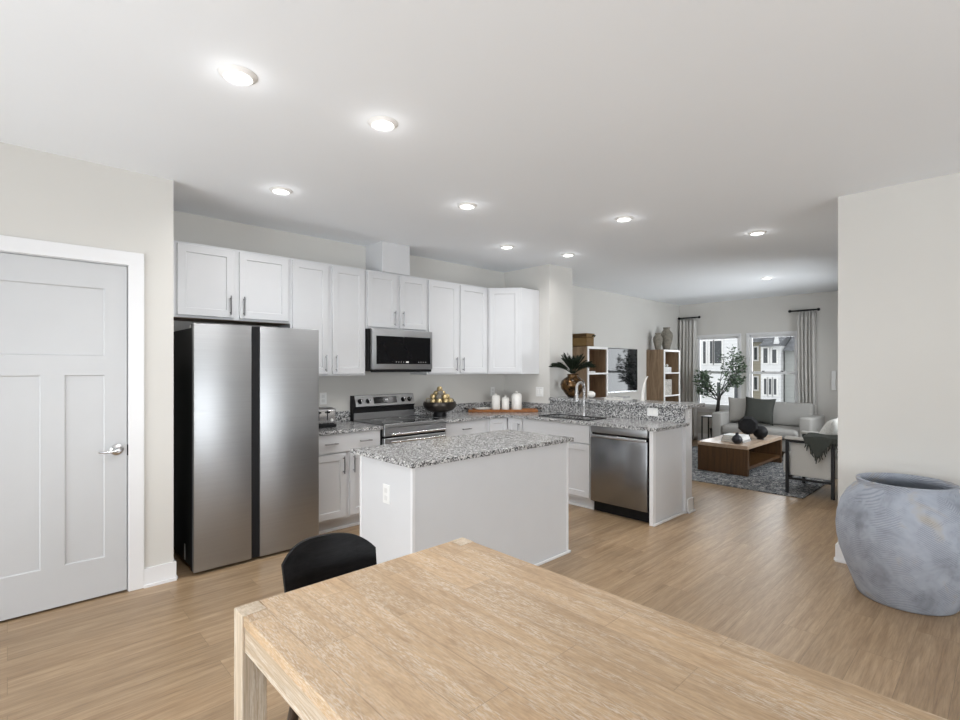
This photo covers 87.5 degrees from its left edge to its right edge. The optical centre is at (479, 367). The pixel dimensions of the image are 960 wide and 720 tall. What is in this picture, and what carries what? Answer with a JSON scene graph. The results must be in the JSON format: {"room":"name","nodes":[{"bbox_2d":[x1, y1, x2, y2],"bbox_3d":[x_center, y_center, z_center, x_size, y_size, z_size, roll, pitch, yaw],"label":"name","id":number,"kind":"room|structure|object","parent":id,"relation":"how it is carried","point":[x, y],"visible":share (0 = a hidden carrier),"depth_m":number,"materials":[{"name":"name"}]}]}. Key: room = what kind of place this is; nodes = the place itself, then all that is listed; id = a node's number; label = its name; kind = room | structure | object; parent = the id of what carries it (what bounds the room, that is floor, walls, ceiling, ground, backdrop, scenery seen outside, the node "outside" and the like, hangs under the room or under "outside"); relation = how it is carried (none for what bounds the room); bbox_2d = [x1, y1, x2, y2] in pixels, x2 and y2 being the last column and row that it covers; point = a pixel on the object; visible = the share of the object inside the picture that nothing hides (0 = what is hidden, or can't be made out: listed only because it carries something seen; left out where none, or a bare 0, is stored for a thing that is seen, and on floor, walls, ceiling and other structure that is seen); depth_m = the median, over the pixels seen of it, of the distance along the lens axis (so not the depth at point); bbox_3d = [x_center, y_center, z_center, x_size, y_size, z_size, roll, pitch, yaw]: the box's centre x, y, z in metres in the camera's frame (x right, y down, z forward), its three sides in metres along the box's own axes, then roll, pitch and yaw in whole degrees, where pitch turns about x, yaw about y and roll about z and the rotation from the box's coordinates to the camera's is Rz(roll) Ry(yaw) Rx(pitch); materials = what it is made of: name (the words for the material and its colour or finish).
{"room":"open-plan kitchen","nodes":[
{"label":"open-plan kitchen","id":0,"kind":"room"},
{"bbox_2d":[0,142,173,567],"bbox_3d":[-3.610,0.087,2.537,3.430,2.740,0.754,0,0,-43],"label":"wall","id":1,"kind":"structure","parent":0,"point":[44,196],"depth_m":3.30,"materials":[{"name":"beige paint"}]},
{"bbox_2d":[0,253,127,620],"bbox_3d":[-2.616,0.401,3.002,0.838,2.112,0.175,0,0,-43],"label":"door","id":2,"kind":"structure","parent":1,"relation":"in","point":[64,446],"depth_m":3.03,"materials":[{"name":"white paint"}]},
{"bbox_2d":[0,235,143,591],"bbox_3d":[-2.634,0.352,3.011,1.015,2.209,0.136,0,0,-43],"label":"trim","id":3,"kind":"structure","parent":1,"relation":"attached to","point":[134,262],"depth_m":3.27,"materials":[{"name":"white paint"}]},
{"bbox_2d":[144,559,177,588],"bbox_3d":[-2.408,1.395,3.653,0.201,0.125,0.780,0,0,-43],"label":"baseboard","id":4,"kind":"structure","parent":1,"relation":"attached to","point":[163,573],"depth_m":3.37,"materials":[{"name":"white paint"}]},
{"bbox_2d":[174,211,678,411],"bbox_3d":[-0.539,0.087,6.036,12.700,2.740,0.120,0,0,-43],"label":"wall","id":5,"kind":"structure","parent":0,"point":[620,321],"depth_m":5.93,"materials":[{"name":"beige paint"}]},
{"bbox_2d":[174,240,289,325],"bbox_3d":[-2.134,-0.678,4.198,0.992,0.590,0.362,0,0,-43],"label":"upper cabinet","id":6,"kind":"object","parent":5,"relation":"attached to","point":[212,284],"visible":0.94,"depth_m":4.09,"materials":[{"name":"white paint"}]},
{"bbox_2d":[277,258,364,375],"bbox_3d":[-1.498,-0.447,4.798,0.753,1.052,0.362,0,0,-43],"label":"upper cabinet","id":7,"kind":"object","parent":5,"relation":"attached to","point":[329,299],"visible":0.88,"depth_m":4.71,"materials":[{"name":"white paint"}]},
{"bbox_2d":[319,393,326,404],"bbox_3d":[-1.560,0.309,4.983,0.075,0.118,0.008,0,0,-43],"label":"outlet plate","id":8,"kind":"object","parent":5,"relation":"attached to","point":[322,396],"visible":1,"depth_m":4.98,"materials":[{"name":"white plastic"}]},
{"bbox_2d":[336,411,349,421],"bbox_3d":[-1.599,0.499,4.938,0.702,0.104,0.020,0,0,-43],"label":"backsplash","id":9,"kind":"structure","parent":5,"relation":"attached to","point":[341,416],"depth_m":5.11,"materials":[{"name":"stone"}]},
{"bbox_2d":[365,269,426,331],"bbox_3d":[-0.947,-0.680,5.318,0.758,0.585,0.362,0,0,-43],"label":"upper cabinet","id":10,"kind":"object","parent":5,"relation":"attached to","point":[392,301],"visible":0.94,"depth_m":5.17,"materials":[{"name":"white paint"}]},
{"bbox_2d":[366,241,409,275],"bbox_3d":[-0.979,-1.128,5.314,0.340,0.308,0.324,0,0,-43],"label":"duct cover","id":11,"kind":"object","parent":10,"relation":"on","point":[382,256],"visible":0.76,"depth_m":5.19,"materials":[{"name":"white paint"}]},
{"bbox_2d":[365,328,431,371],"bbox_3d":[-0.928,-0.169,5.298,0.750,0.432,0.418,0,0,-43],"label":"microwave","id":12,"kind":"object","parent":10,"relation":"attached to","point":[386,350],"visible":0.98,"depth_m":5.10,"materials":[{"name":"silver metal"}]},
{"bbox_2d":[410,279,486,374],"bbox_3d":[-0.333,-0.447,5.897,0.926,1.052,0.362,0,0,-43],"label":"upper cabinet","id":13,"kind":"object","parent":5,"relation":"attached to","point":[456,312],"visible":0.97,"depth_m":5.78,"materials":[{"name":"white paint"}]},
{"bbox_2d":[414,401,549,414],"bbox_3d":[0.036,0.499,5.959,1.544,0.104,0.779,0,0,-43],"label":"backsplash","id":14,"kind":"structure","parent":5,"relation":"attached to","point":[418,410],"depth_m":6.27,"materials":[{"name":"stone"}]},
{"bbox_2d":[487,288,538,373],"bbox_3d":[0.314,-0.447,6.339,0.618,1.052,0.608,0,0,-43],"label":"upper cabinet","id":15,"kind":"object","parent":5,"relation":"attached to","point":[512,313],"visible":0.9,"depth_m":6.11,"materials":[{"name":"white paint"}]},
{"bbox_2d":[608,348,637,392],"bbox_3d":[2.341,0.050,8.615,1.310,0.755,0.080,0,0,-43],"label":"television","id":16,"kind":"object","parent":5,"relation":"attached to","point":[622,363],"visible":0.64,"depth_m":8.68,"materials":[{"name":"glass"}]},
{"bbox_2d":[0,0,959,304],"bbox_3d":[2.693,-1.343,2.610,12.940,0.120,9.540,0,0,-43],"label":"ceiling","id":17,"kind":"structure","parent":0,"point":[708,124],"depth_m":2.52,"materials":[{"name":"white paint"}]},
{"bbox_2d":[218,64,257,85],"bbox_3d":[-1.061,-1.275,2.197,0.160,0.014,0.160,0,0,-43],"label":"recessed light","id":18,"kind":"object","parent":17,"relation":"in","point":[234,74],"visible":1,"depth_m":2.18,"materials":[{"name":"white paint"}]},
{"bbox_2d":[269,186,292,194],"bbox_3d":[-1.441,-1.275,3.627,0.160,0.014,0.160,0,0,-43],"label":"recessed light","id":19,"kind":"object","parent":17,"relation":"in","point":[278,190],"visible":1,"depth_m":3.60,"materials":[{"name":"white paint"}]},
{"bbox_2d":[367,116,397,130],"bbox_3d":[-0.509,-1.275,2.629,0.160,0.014,0.160,0,0,-43],"label":"recessed light","id":20,"kind":"object","parent":17,"relation":"in","point":[381,123],"visible":1,"depth_m":2.61,"materials":[{"name":"white paint"}]},
{"bbox_2d":[457,202,476,209],"bbox_3d":[-0.103,-1.275,3.965,0.160,0.014,0.160,0,0,-43],"label":"recessed light","id":21,"kind":"object","parent":17,"relation":"in","point":[464,205],"visible":1,"depth_m":3.94,"materials":[{"name":"white paint"}]},
{"bbox_2d":[500,245,514,248],"bbox_3d":[0.287,-1.275,5.314,0.160,0.014,0.160,0,0,-43],"label":"recessed light","id":22,"kind":"object","parent":17,"relation":"in","point":[501,246],"visible":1,"depth_m":5.29,"materials":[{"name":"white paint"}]},
{"bbox_2d":[614,216,633,221],"bbox_3d":[1.239,-1.275,4.312,0.160,0.014,0.160,0,0,-43],"label":"recessed light","id":23,"kind":"object","parent":17,"relation":"in","point":[620,218],"visible":1,"depth_m":4.29,"materials":[{"name":"white paint"}]},
{"bbox_2d":[748,230,766,235],"bbox_3d":[2.632,-1.275,4.760,0.160,0.014,0.160,0,0,-43],"label":"recessed light","id":24,"kind":"object","parent":17,"relation":"in","point":[759,232],"visible":1,"depth_m":4.74,"materials":[{"name":"white paint"}]},
{"bbox_2d":[0,440,959,719],"bbox_3d":[2.693,1.517,2.610,12.940,0.120,9.540,0,0,-43],"label":"floor","id":25,"kind":"structure","parent":0,"point":[757,569],"depth_m":2.94,"materials":[{"name":"wood"}]},
{"bbox_2d":[174,323,318,572],"bbox_3d":[-1.918,0.573,4.078,0.920,1.768,0.755,0,0,-43],"label":"refrigerator","id":26,"kind":"object","parent":25,"relation":"on","point":[246,398],"visible":0.88,"depth_m":3.77,"materials":[{"name":"silver metal"}]},
{"bbox_2d":[281,533,376,719],"bbox_3d":[-0.395,1.033,1.645,0.430,0.850,0.519,0,0,-43],"label":"dining chair","id":27,"kind":"object","parent":25,"relation":"on","point":[315,559],"visible":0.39,"depth_m":1.81,"materials":[{"name":"black leather"}]},
{"bbox_2d":[319,430,379,533],"bbox_3d":[-1.382,1.020,4.714,0.688,0.872,0.644,0,0,-43],"label":"base cabinet","id":28,"kind":"object","parent":25,"relation":"on","point":[339,469],"visible":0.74,"depth_m":4.46,"materials":[{"name":"white paint"}]},
{"bbox_2d":[319,411,382,435],"bbox_3d":[-1.388,0.515,4.713,0.702,0.136,0.637,0,0,-43],"label":"countertop","id":29,"kind":"structure","parent":28,"relation":"on","point":[344,425],"depth_m":4.69,"materials":[{"name":"stone"}]},
{"bbox_2d":[319,407,336,427],"bbox_3d":[-1.503,0.461,4.617,0.300,0.180,0.240,0,0,-43],"label":"toaster","id":30,"kind":"object","parent":29,"relation":"on","point":[327,415],"visible":0.54,"depth_m":4.59,"materials":[{"name":"silver metal"}]},
{"bbox_2d":[350,393,445,444],"bbox_3d":[-0.829,0.865,5.192,0.760,1.145,0.697,0,0,-43],"label":"range","id":31,"kind":"object","parent":25,"relation":"on","point":[394,412],"visible":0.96,"depth_m":5.18,"materials":[{"name":"silver metal"}]},
{"bbox_2d":[354,415,445,427],"bbox_3d":[-0.823,0.555,5.186,0.760,0.034,0.576,0,0,-43],"label":"cooktop","id":32,"kind":"object","parent":31,"relation":"in","point":[387,421],"depth_m":5.10,"materials":[{"name":"silver metal"}]},
{"bbox_2d":[360,442,570,565],"bbox_3d":[-0.048,1.020,3.643,1.532,0.872,0.614,0,0,-43],"label":"kitchen island","id":33,"kind":"object","parent":25,"relation":"on","point":[514,504],"visible":0.53,"depth_m":3.30,"materials":[{"name":"white paint"}]},
{"bbox_2d":[383,484,389,504],"bbox_3d":[-0.583,0.787,3.116,0.008,0.118,0.075,0,0,-43],"label":"outlet plate","id":34,"kind":"object","parent":33,"relation":"attached to","point":[386,488],"visible":1,"depth_m":3.11,"materials":[{"name":"white plastic"}]},
{"bbox_2d":[351,429,573,468],"bbox_3d":[-0.070,0.568,3.683,1.557,0.032,0.717,0,0,-43],"label":"island countertop","id":35,"kind":"structure","parent":33,"relation":"on","point":[427,452],"depth_m":3.46,"materials":[{"name":"stone"}]},
{"bbox_2d":[445,419,486,436],"bbox_3d":[-0.338,1.020,5.699,0.638,0.872,0.644,0,0,-43],"label":"base cabinet","id":36,"kind":"object","parent":25,"relation":"on","point":[475,426],"visible":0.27,"depth_m":5.47,"materials":[{"name":"white paint"}]},
{"bbox_2d":[487,417,523,431],"bbox_3d":[0.293,1.020,6.154,0.903,0.872,0.848,0,0,-43],"label":"base cabinet","id":37,"kind":"object","parent":25,"relation":"on","point":[495,424],"visible":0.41,"depth_m":5.83,"materials":[{"name":"white paint"}]},
{"bbox_2d":[414,401,689,431],"bbox_3d":[0.649,0.496,5.355,1.606,0.174,2.499,0,0,-43],"label":"countertop","id":38,"kind":"structure","parent":37,"relation":"on","point":[617,416],"depth_m":5.53,"materials":[{"name":"stone"}]},
{"bbox_2d":[423,401,455,416],"bbox_3d":[-0.452,0.467,5.623,0.372,0.170,0.372,0,0,-43],"label":"footed bowl","id":39,"kind":"object","parent":38,"relation":"on","point":[438,409],"visible":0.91,"depth_m":5.49,"materials":[{"name":"black ceramic"}]},
{"bbox_2d":[464,407,541,411],"bbox_3d":[0.284,0.525,6.256,0.976,0.053,0.210,0,0,0],"label":"serving tray","id":40,"kind":"object","parent":38,"relation":"on","point":[536,408],"visible":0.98,"depth_m":6.15,"materials":[{"name":"brown wood"}]},
{"bbox_2d":[492,393,499,409],"bbox_3d":[0.199,0.430,6.275,0.107,0.215,0.107,0,0,2],"label":"canister","id":41,"kind":"object","parent":40,"relation":"on","point":[495,398],"visible":0.88,"depth_m":6.23,"materials":[{"name":"beige ceramic"}]},
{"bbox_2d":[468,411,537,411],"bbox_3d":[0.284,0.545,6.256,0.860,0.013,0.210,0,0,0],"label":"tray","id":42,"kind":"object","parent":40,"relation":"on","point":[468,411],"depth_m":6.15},
{"bbox_2d":[502,396,508,409],"bbox_3d":[0.319,0.445,6.276,0.093,0.185,0.093,0,0,2],"label":"canister","id":43,"kind":"object","parent":40,"relation":"on","point":[505,400],"visible":0.86,"depth_m":6.24,"materials":[{"name":"beige ceramic"}]},
{"bbox_2d":[512,391,521,409],"bbox_3d":[0.459,0.417,6.277,0.127,0.240,0.127,0,0,2],"label":"canister","id":44,"kind":"object","parent":40,"relation":"on","point":[516,397],"visible":0.91,"depth_m":6.22,"materials":[{"name":"beige ceramic"}]},
{"bbox_2d":[538,414,605,420],"bbox_3d":[1.016,0.653,5.550,0.337,0.219,0.672,0,0,-43],"label":"sink","id":45,"kind":"object","parent":38,"relation":"in","point":[548,414],"visible":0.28,"depth_m":5.52,"materials":[{"name":"silver metal"}]},
{"bbox_2d":[574,381,589,415],"bbox_3d":[1.136,0.352,5.601,0.232,0.399,0.114,0,0,-43],"label":"faucet","id":46,"kind":"object","parent":38,"relation":"on","point":[584,409],"visible":0.98,"depth_m":5.66,"materials":[{"name":"silver metal"}]},
{"bbox_2d":[549,396,704,408],"bbox_3d":[1.594,0.389,5.704,0.412,0.040,1.740,0,0,-43],"label":"bar","id":47,"kind":"object","parent":38,"relation":"on","point":[649,403],"visible":0.88,"depth_m":5.44,"materials":[{"name":"stone"}]},
{"bbox_2d":[560,374,584,397],"bbox_3d":[1.141,0.223,6.164,0.304,0.290,0.304,0,0,-43],"label":"urn","id":48,"kind":"object","parent":47,"relation":"on","point":[568,384],"visible":0.92,"depth_m":6.07,"materials":[{"name":"brown metal"}]},
{"bbox_2d":[549,352,595,373],"bbox_3d":[1.171,-0.054,6.154,0.590,0.262,0.485,0,0,-43],"label":"palm plant","id":49,"kind":"object","parent":48,"relation":"in","point":[572,364],"visible":1,"depth_m":6.10,"materials":[{"name":"green plant"}]},
{"bbox_2d":[604,397,632,399],"bbox_3d":[1.585,0.357,5.751,0.200,0.022,0.250,0,0,-43],"label":"book","id":50,"kind":"object","parent":47,"relation":"on","point":[605,398],"visible":0.89,"depth_m":5.68,"materials":[{"name":"white paper"}]},
{"bbox_2d":[641,376,647,400],"bbox_3d":[1.817,0.231,5.535,0.044,0.274,0.087,0,0,-43],"label":"sculpture","id":51,"kind":"object","parent":47,"relation":"on","point":[645,380],"visible":1,"depth_m":5.53,"materials":[{"name":"beige ceramic"}]},
{"bbox_2d":[647,408,657,415],"bbox_3d":[1.796,0.463,5.221,0.008,0.085,0.118,0,0,-43],"label":"switch plate","id":52,"kind":"object","parent":38,"relation":"attached to","point":[650,411],"visible":1,"depth_m":5.22,"materials":[{"name":"white plastic"}]},
{"bbox_2d":[524,419,593,509],"bbox_3d":[1.005,1.020,5.609,0.616,0.872,0.918,0,0,-43],"label":"base cabinet","id":53,"kind":"object","parent":25,"relation":"on","point":[579,450],"visible":0.16,"depth_m":5.23,"materials":[{"name":"white paint"}]},
{"bbox_2d":[572,346,607,397],"bbox_3d":[1.691,0.568,7.811,0.546,1.776,0.354,0,0,-43],"label":"bookcase","id":54,"kind":"object","parent":25,"relation":"on","point":[597,382],"visible":0.43,"depth_m":7.88,"materials":[{"name":"brown wood"}]},
{"bbox_2d":[572,333,595,346],"bbox_3d":[1.588,-0.420,7.694,0.220,0.196,0.327,0,0,-43],"label":"basket","id":55,"kind":"object","parent":54,"relation":"on","point":[581,339],"visible":0.84,"depth_m":7.61,"materials":[{"name":"wicker"}]},
{"bbox_2d":[234,537,947,719],"bbox_3d":[0.351,1.077,0.969,0.884,0.759,2.168,0,0,-43],"label":"dining table","id":56,"kind":"object","parent":25,"relation":"on","point":[462,628],"visible":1,"depth_m":1.23,"materials":[{"name":"brown wood"}]},
{"bbox_2d":[591,425,648,522],"bbox_3d":[1.535,1.019,5.035,0.577,0.868,0.633,0,0,-43],"label":"dishwasher","id":57,"kind":"object","parent":25,"relation":"on","point":[619,456],"visible":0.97,"depth_m":4.83,"materials":[{"name":"silver metal"}]},
{"bbox_2d":[646,349,679,401],"bbox_3d":[3.476,0.563,9.495,0.636,1.786,0.354,0,0,-43],"label":"bookcase","id":58,"kind":"object","parent":25,"relation":"on","point":[656,360],"visible":0.62,"depth_m":9.35,"materials":[{"name":"brown wood"}]},
{"bbox_2d":[653,333,662,349],"bbox_3d":[3.317,-0.486,9.344,0.175,0.309,0.175,0,0,-15],"label":"vase","id":59,"kind":"object","parent":58,"relation":"on","point":[657,339],"visible":1,"depth_m":9.29,"materials":[{"name":"beige ceramic"}]},
{"bbox_2d":[660,327,672,349],"bbox_3d":[3.553,-0.546,9.539,0.229,0.429,0.229,0,0,-15],"label":"vase","id":60,"kind":"object","parent":58,"relation":"on","point":[667,335],"visible":0.93,"depth_m":9.46,"materials":[{"name":"beige ceramic"}]},
{"bbox_2d":[665,379,671,394],"bbox_3d":[3.436,0.367,9.429,0.260,0.290,0.240,0,0,-43],"label":"storage box","id":61,"kind":"object","parent":58,"relation":"on","point":[668,382],"visible":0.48,"depth_m":9.34,"materials":[{"name":"paper"}]},
{"bbox_2d":[649,427,684,526],"bbox_3d":[1.800,1.020,4.806,0.613,0.872,0.056,0,0,-43],"label":"end panel","id":62,"kind":"object","parent":25,"relation":"on","point":[665,447],"visible":0.95,"depth_m":4.77,"materials":[{"name":"white paint"}]},
{"bbox_2d":[692,344,746,437],"bbox_3d":[4.539,0.513,9.430,0.981,1.886,0.614,0,0,37],"label":"potted tree","id":63,"kind":"object","parent":25,"relation":"on","point":[733,379],"visible":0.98,"depth_m":9.43,"materials":[{"name":"green plant"}]},
{"bbox_2d":[692,446,830,498],"bbox_3d":[3.784,1.451,7.406,2.830,0.011,2.420,0,0,-43],"label":"area rug","id":64,"kind":"object","parent":25,"relation":"on","point":[769,477],"visible":0.42,"depth_m":6.41,"materials":[{"name":"grey carpet"}]},
{"bbox_2d":[701,415,711,439],"bbox_3d":[4.220,1.164,9.137,0.310,0.558,0.250,0,0,-43],"label":"side table","id":65,"kind":"object","parent":64,"relation":"on","point":[708,416],"visible":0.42,"depth_m":9.12,"materials":[{"name":"black metal"}]},
{"bbox_2d":[698,432,781,476],"bbox_3d":[3.843,1.243,7.366,1.460,0.402,0.660,0,0,-43],"label":"coffee table","id":66,"kind":"object","parent":64,"relation":"on","point":[714,454],"visible":0.86,"depth_m":6.96,"materials":[{"name":"brown wood"}]},
{"bbox_2d":[721,439,750,442],"bbox_3d":[3.623,1.027,7.103,0.300,0.030,0.300,0,0,-43],"label":"book","id":67,"kind":"object","parent":66,"relation":"on","point":[726,440],"visible":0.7,"depth_m":7.04,"materials":[{"name":"white paper"}]},
{"bbox_2d":[721,437,749,440],"bbox_3d":[3.627,0.996,7.107,0.290,0.030,0.280,0,0,-43],"label":"book","id":68,"kind":"object","parent":67,"relation":"on","point":[729,438],"visible":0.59,"depth_m":7.04,"materials":[{"name":"white paper"}]},
{"bbox_2d":[722,433,748,437],"bbox_3d":[3.627,0.967,7.107,0.270,0.028,0.260,0,0,-43],"label":"book","id":69,"kind":"object","parent":68,"relation":"on","point":[727,434],"visible":0.75,"depth_m":7.08,"materials":[{"name":"white paper"}]},
{"bbox_2d":[732,432,742,443],"bbox_3d":[3.521,0.966,6.862,0.140,0.152,0.140,0,0,-43],"label":"bud vase","id":70,"kind":"object","parent":66,"relation":"on","point":[736,439],"visible":1,"depth_m":6.82,"materials":[{"name":"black ceramic"}]},
{"bbox_2d":[738,416,757,438],"bbox_3d":[3.890,0.875,7.272,0.255,0.332,0.100,0,0,25],"label":"vase","id":71,"kind":"object","parent":66,"relation":"on","point":[748,425],"visible":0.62,"depth_m":7.24,"materials":[{"name":"black ceramic"}]},
{"bbox_2d":[753,425,767,439],"bbox_3d":[4.074,0.940,7.281,0.196,0.202,0.196,0,0,-43],"label":"sculpture","id":72,"kind":"object","parent":66,"relation":"on","point":[761,433],"visible":0.82,"depth_m":7.21,"materials":[{"name":"black ceramic"}]},
{"bbox_2d":[749,452,779,469],"bbox_3d":[3.843,1.347,7.366,1.339,0.040,0.640,0,0,-43],"label":"shelf","id":73,"kind":"object","parent":66,"relation":"attached to","point":[756,459],"depth_m":7.39,"materials":[{"name":"brown wood"}]},
{"bbox_2d":[712,402,824,451],"bbox_3d":[4.865,1.020,8.509,0.896,0.846,1.500,0,0,-43],"label":"sofa","id":74,"kind":"object","parent":64,"relation":"on","point":[789,414],"visible":0.44,"depth_m":8.38,"materials":[{"name":"grey fabric"}]},
{"bbox_2d":[728,397,753,421],"bbox_3d":[4.582,0.742,8.819,0.185,0.466,0.454,0,0,-43],"label":"throw cushion","id":75,"kind":"object","parent":74,"relation":"on","point":[737,406],"visible":0.68,"depth_m":8.81,"materials":[{"name":"fabric"}]},
{"bbox_2d":[744,397,775,424],"bbox_3d":[4.732,0.732,8.493,0.225,0.463,0.474,0,0,-43],"label":"throw cushion","id":76,"kind":"object","parent":74,"relation":"on","point":[761,410],"visible":0.9,"depth_m":8.42,"materials":[{"name":"grey fabric"}]},
{"bbox_2d":[722,422,798,439],"bbox_3d":[4.765,1.063,8.414,0.620,0.163,1.156,0,0,-43],"label":"seat cushion","id":77,"kind":"object","parent":74,"relation":"on","point":[727,427],"depth_m":8.33,"materials":[{"name":"grey fabric"}]},
{"bbox_2d":[783,431,837,499],"bbox_3d":[4.010,1.071,5.804,0.750,0.747,0.740,0,0,-43],"label":"armchair","id":78,"kind":"object","parent":64,"relation":"on","point":[798,461],"visible":0.48,"depth_m":5.68,"materials":[{"name":"grey fabric"}]},
{"bbox_2d":[803,433,837,463],"bbox_3d":[3.846,0.910,5.581,0.265,0.315,0.381,0,0,-43],"label":"throw blanket","id":79,"kind":"object","parent":78,"relation":"on","point":[818,444],"visible":0.86,"depth_m":5.53,"materials":[{"name":"grey fabric"}]},
{"bbox_2d":[819,418,837,434],"bbox_3d":[4.061,0.785,5.859,0.433,0.384,0.232,0,0,-43],"label":"throw cushion","id":80,"kind":"object","parent":78,"relation":"on","point":[831,427],"visible":0.44,"depth_m":5.71,"materials":[{"name":"white fabric"}]},
{"bbox_2d":[835,472,959,615],"bbox_3d":[2.696,1.086,3.176,0.724,0.741,0.724,0,0,-43],"label":"jar","id":81,"kind":"object","parent":25,"relation":"on","point":[898,535],"visible":1,"depth_m":2.95,"materials":[{"name":"grey ceramic"}]},
{"bbox_2d":[505,264,571,403],"bbox_3d":[0.768,0.087,6.654,0.470,2.740,0.775,0,0,-43],"label":"wall column","id":82,"kind":"structure","parent":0,"point":[553,283],"depth_m":6.35,"materials":[{"name":"beige paint"}]},
{"bbox_2d":[536,387,542,396],"bbox_3d":[0.750,0.307,6.324,0.010,0.118,0.118,0,0,-43],"label":"switch plate","id":83,"kind":"object","parent":82,"relation":"attached to","point":[539,390],"visible":1,"depth_m":6.32,"materials":[{"name":"white plastic"}]},
{"bbox_2d":[682,408,691,513],"bbox_3d":[1.517,0.933,5.659,0.145,1.048,1.700,0,0,-43],"label":"wall","id":84,"kind":"structure","parent":0,"point":[686,431],"depth_m":5.01,"materials":[{"name":"white paint"}]},
{"bbox_2d":[550,401,684,422],"bbox_3d":[1.456,0.480,5.603,0.020,0.142,1.696,0,0,-43],"label":"backsplash","id":85,"kind":"structure","parent":84,"relation":"attached to","point":[607,410],"depth_m":5.51,"materials":[{"name":"stone"}]},
{"bbox_2d":[687,497,695,513],"bbox_3d":[1.548,1.387,5.667,0.141,0.140,1.721,0,0,-43],"label":"baseboard","id":86,"kind":"structure","parent":84,"relation":"attached to","point":[690,502],"depth_m":5.04,"materials":[{"name":"white paint"}]},
{"bbox_2d":[679,291,837,433],"bbox_3d":[5.511,0.087,8.963,0.120,2.740,3.925,0,0,-43],"label":"wall","id":87,"kind":"structure","parent":0,"point":[767,314],"depth_m":9.05,"materials":[{"name":"beige paint"}]},
{"bbox_2d":[678,316,700,319],"bbox_3d":[4.243,-1.002,10.139,0.109,0.055,0.461,0,0,-43],"label":"curtain rod","id":88,"kind":"object","parent":87,"relation":"attached to","point":[679,318],"visible":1,"depth_m":10.13,"materials":[{"name":"black metal"}]},
{"bbox_2d":[680,319,697,439],"bbox_3d":[4.210,0.238,10.143,0.122,2.413,0.366,0,0,-43],"label":"curtain","id":89,"kind":"object","parent":88,"relation":"hanging from","point":[688,328],"visible":0.71,"depth_m":10.11,"materials":[{"name":"grey fabric"}]},
{"bbox_2d":[692,433,710,439],"bbox_3d":[5.407,1.387,8.968,0.026,0.140,3.775,0,0,-43],"label":"baseboard","id":90,"kind":"structure","parent":87,"relation":"attached to","point":[705,436],"depth_m":9.98,"materials":[{"name":"white paint"}]},
{"bbox_2d":[698,336,737,408],"bbox_3d":[4.688,0.100,9.843,0.070,1.395,0.793,0,0,-43],"label":"window","id":91,"kind":"structure","parent":87,"relation":"in","point":[729,337],"depth_m":9.95,"materials":[{"name":"white paint"}]},
{"bbox_2d":[696,333,740,412],"bbox_3d":[4.637,0.121,9.795,0.070,1.531,0.897,0,0,-43],"label":"trim","id":92,"kind":"structure","parent":87,"relation":"attached to","point":[700,409],"depth_m":9.71,"materials":[{"name":"white paint"}]},
{"bbox_2d":[746,331,797,402],"bbox_3d":[5.297,0.121,9.096,0.070,1.531,0.874,0,0,-43],"label":"trim","id":93,"kind":"structure","parent":87,"relation":"attached to","point":[783,332],"depth_m":9.30,"materials":[{"name":"white paint"}]},
{"bbox_2d":[750,334,795,401],"bbox_3d":[5.348,0.100,9.144,0.070,1.395,0.770,0,0,-43],"label":"window","id":94,"kind":"structure","parent":87,"relation":"in","point":[752,372],"depth_m":9.18,"materials":[{"name":"white paint"}]},
{"bbox_2d":[788,308,819,312],"bbox_3d":[5.619,-0.987,8.681,0.109,0.055,0.481,0,0,-43],"label":"curtain rod","id":95,"kind":"object","parent":87,"relation":"attached to","point":[817,309],"visible":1,"depth_m":8.65,"materials":[{"name":"black metal"}]},
{"bbox_2d":[797,312,816,414],"bbox_3d":[5.634,0.246,8.634,0.120,2.398,0.314,0,0,-43],"label":"curtain","id":96,"kind":"object","parent":95,"relation":"hanging from","point":[806,322],"visible":0.61,"depth_m":8.63,"materials":[{"name":"grey fabric"}]},
{"bbox_2d":[832,371,835,389],"bbox_3d":[5.936,0.217,8.404,0.030,0.320,0.058,0,0,-43],"label":"wall panel","id":97,"kind":"object","parent":87,"relation":"attached to","point":[833,372],"visible":1,"depth_m":8.39,"materials":[{"name":"white plastic"}]},
{"bbox_2d":[838,172,959,544],"bbox_3d":[4.624,0.087,1.816,0.120,2.740,5.495,0,0,-43],"label":"wall","id":98,"kind":"structure","parent":0,"point":[899,245],"depth_m":3.52,"materials":[{"name":"beige paint"}]},
{"bbox_2d":[834,542,845,563],"bbox_3d":[5.162,1.395,2.342,1.676,0.125,5.521,0,0,-43],"label":"baseboard","id":99,"kind":"structure","parent":98,"relation":"attached to","point":[839,557],"depth_m":3.75,"materials":[{"name":"white paint"}]},
{"label":"outside","id":100,"kind":"structure","parent":0,"visible":0},
{"bbox_3d":[30.960,5.057,42.959,76.000,0.200,100.000,0,0,-43],"label":"street","id":101,"kind":"object","parent":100,"visible":0},
{"bbox_2d":[701,339,737,404],"bbox_3d":[15.544,-0.893,33.069,8.800,11.699,6.230,0,0,-43],"label":"townhouse","id":102,"kind":"structure","parent":101,"relation":"on","point":[711,350],"depth_m":29.05,"materials":[{"name":"white"}]},
{"bbox_2d":[753,338,765,398],"bbox_3d":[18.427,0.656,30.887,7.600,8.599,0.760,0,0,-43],"label":"townhouse","id":103,"kind":"structure","parent":101,"relation":"on","point":[756,341],"depth_m":28.62,"materials":[{"name":"beige"}]},
{"bbox_2d":[759,337,791,401],"bbox_3d":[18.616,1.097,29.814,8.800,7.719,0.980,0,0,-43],"label":"townhouse","id":104,"kind":"structure","parent":101,"relation":"on","point":[772,353],"depth_m":27.02,"materials":[{"name":"white"}]},
{"bbox_2d":[783,336,793,401],"bbox_3d":[20.813,1.032,27.776,8.400,7.849,4.840,0,0,-43],"label":"townhouse","id":105,"kind":"structure","parent":101,"relation":"on","point":[789,348],"depth_m":26.77,"materials":[{"name":"grey"}]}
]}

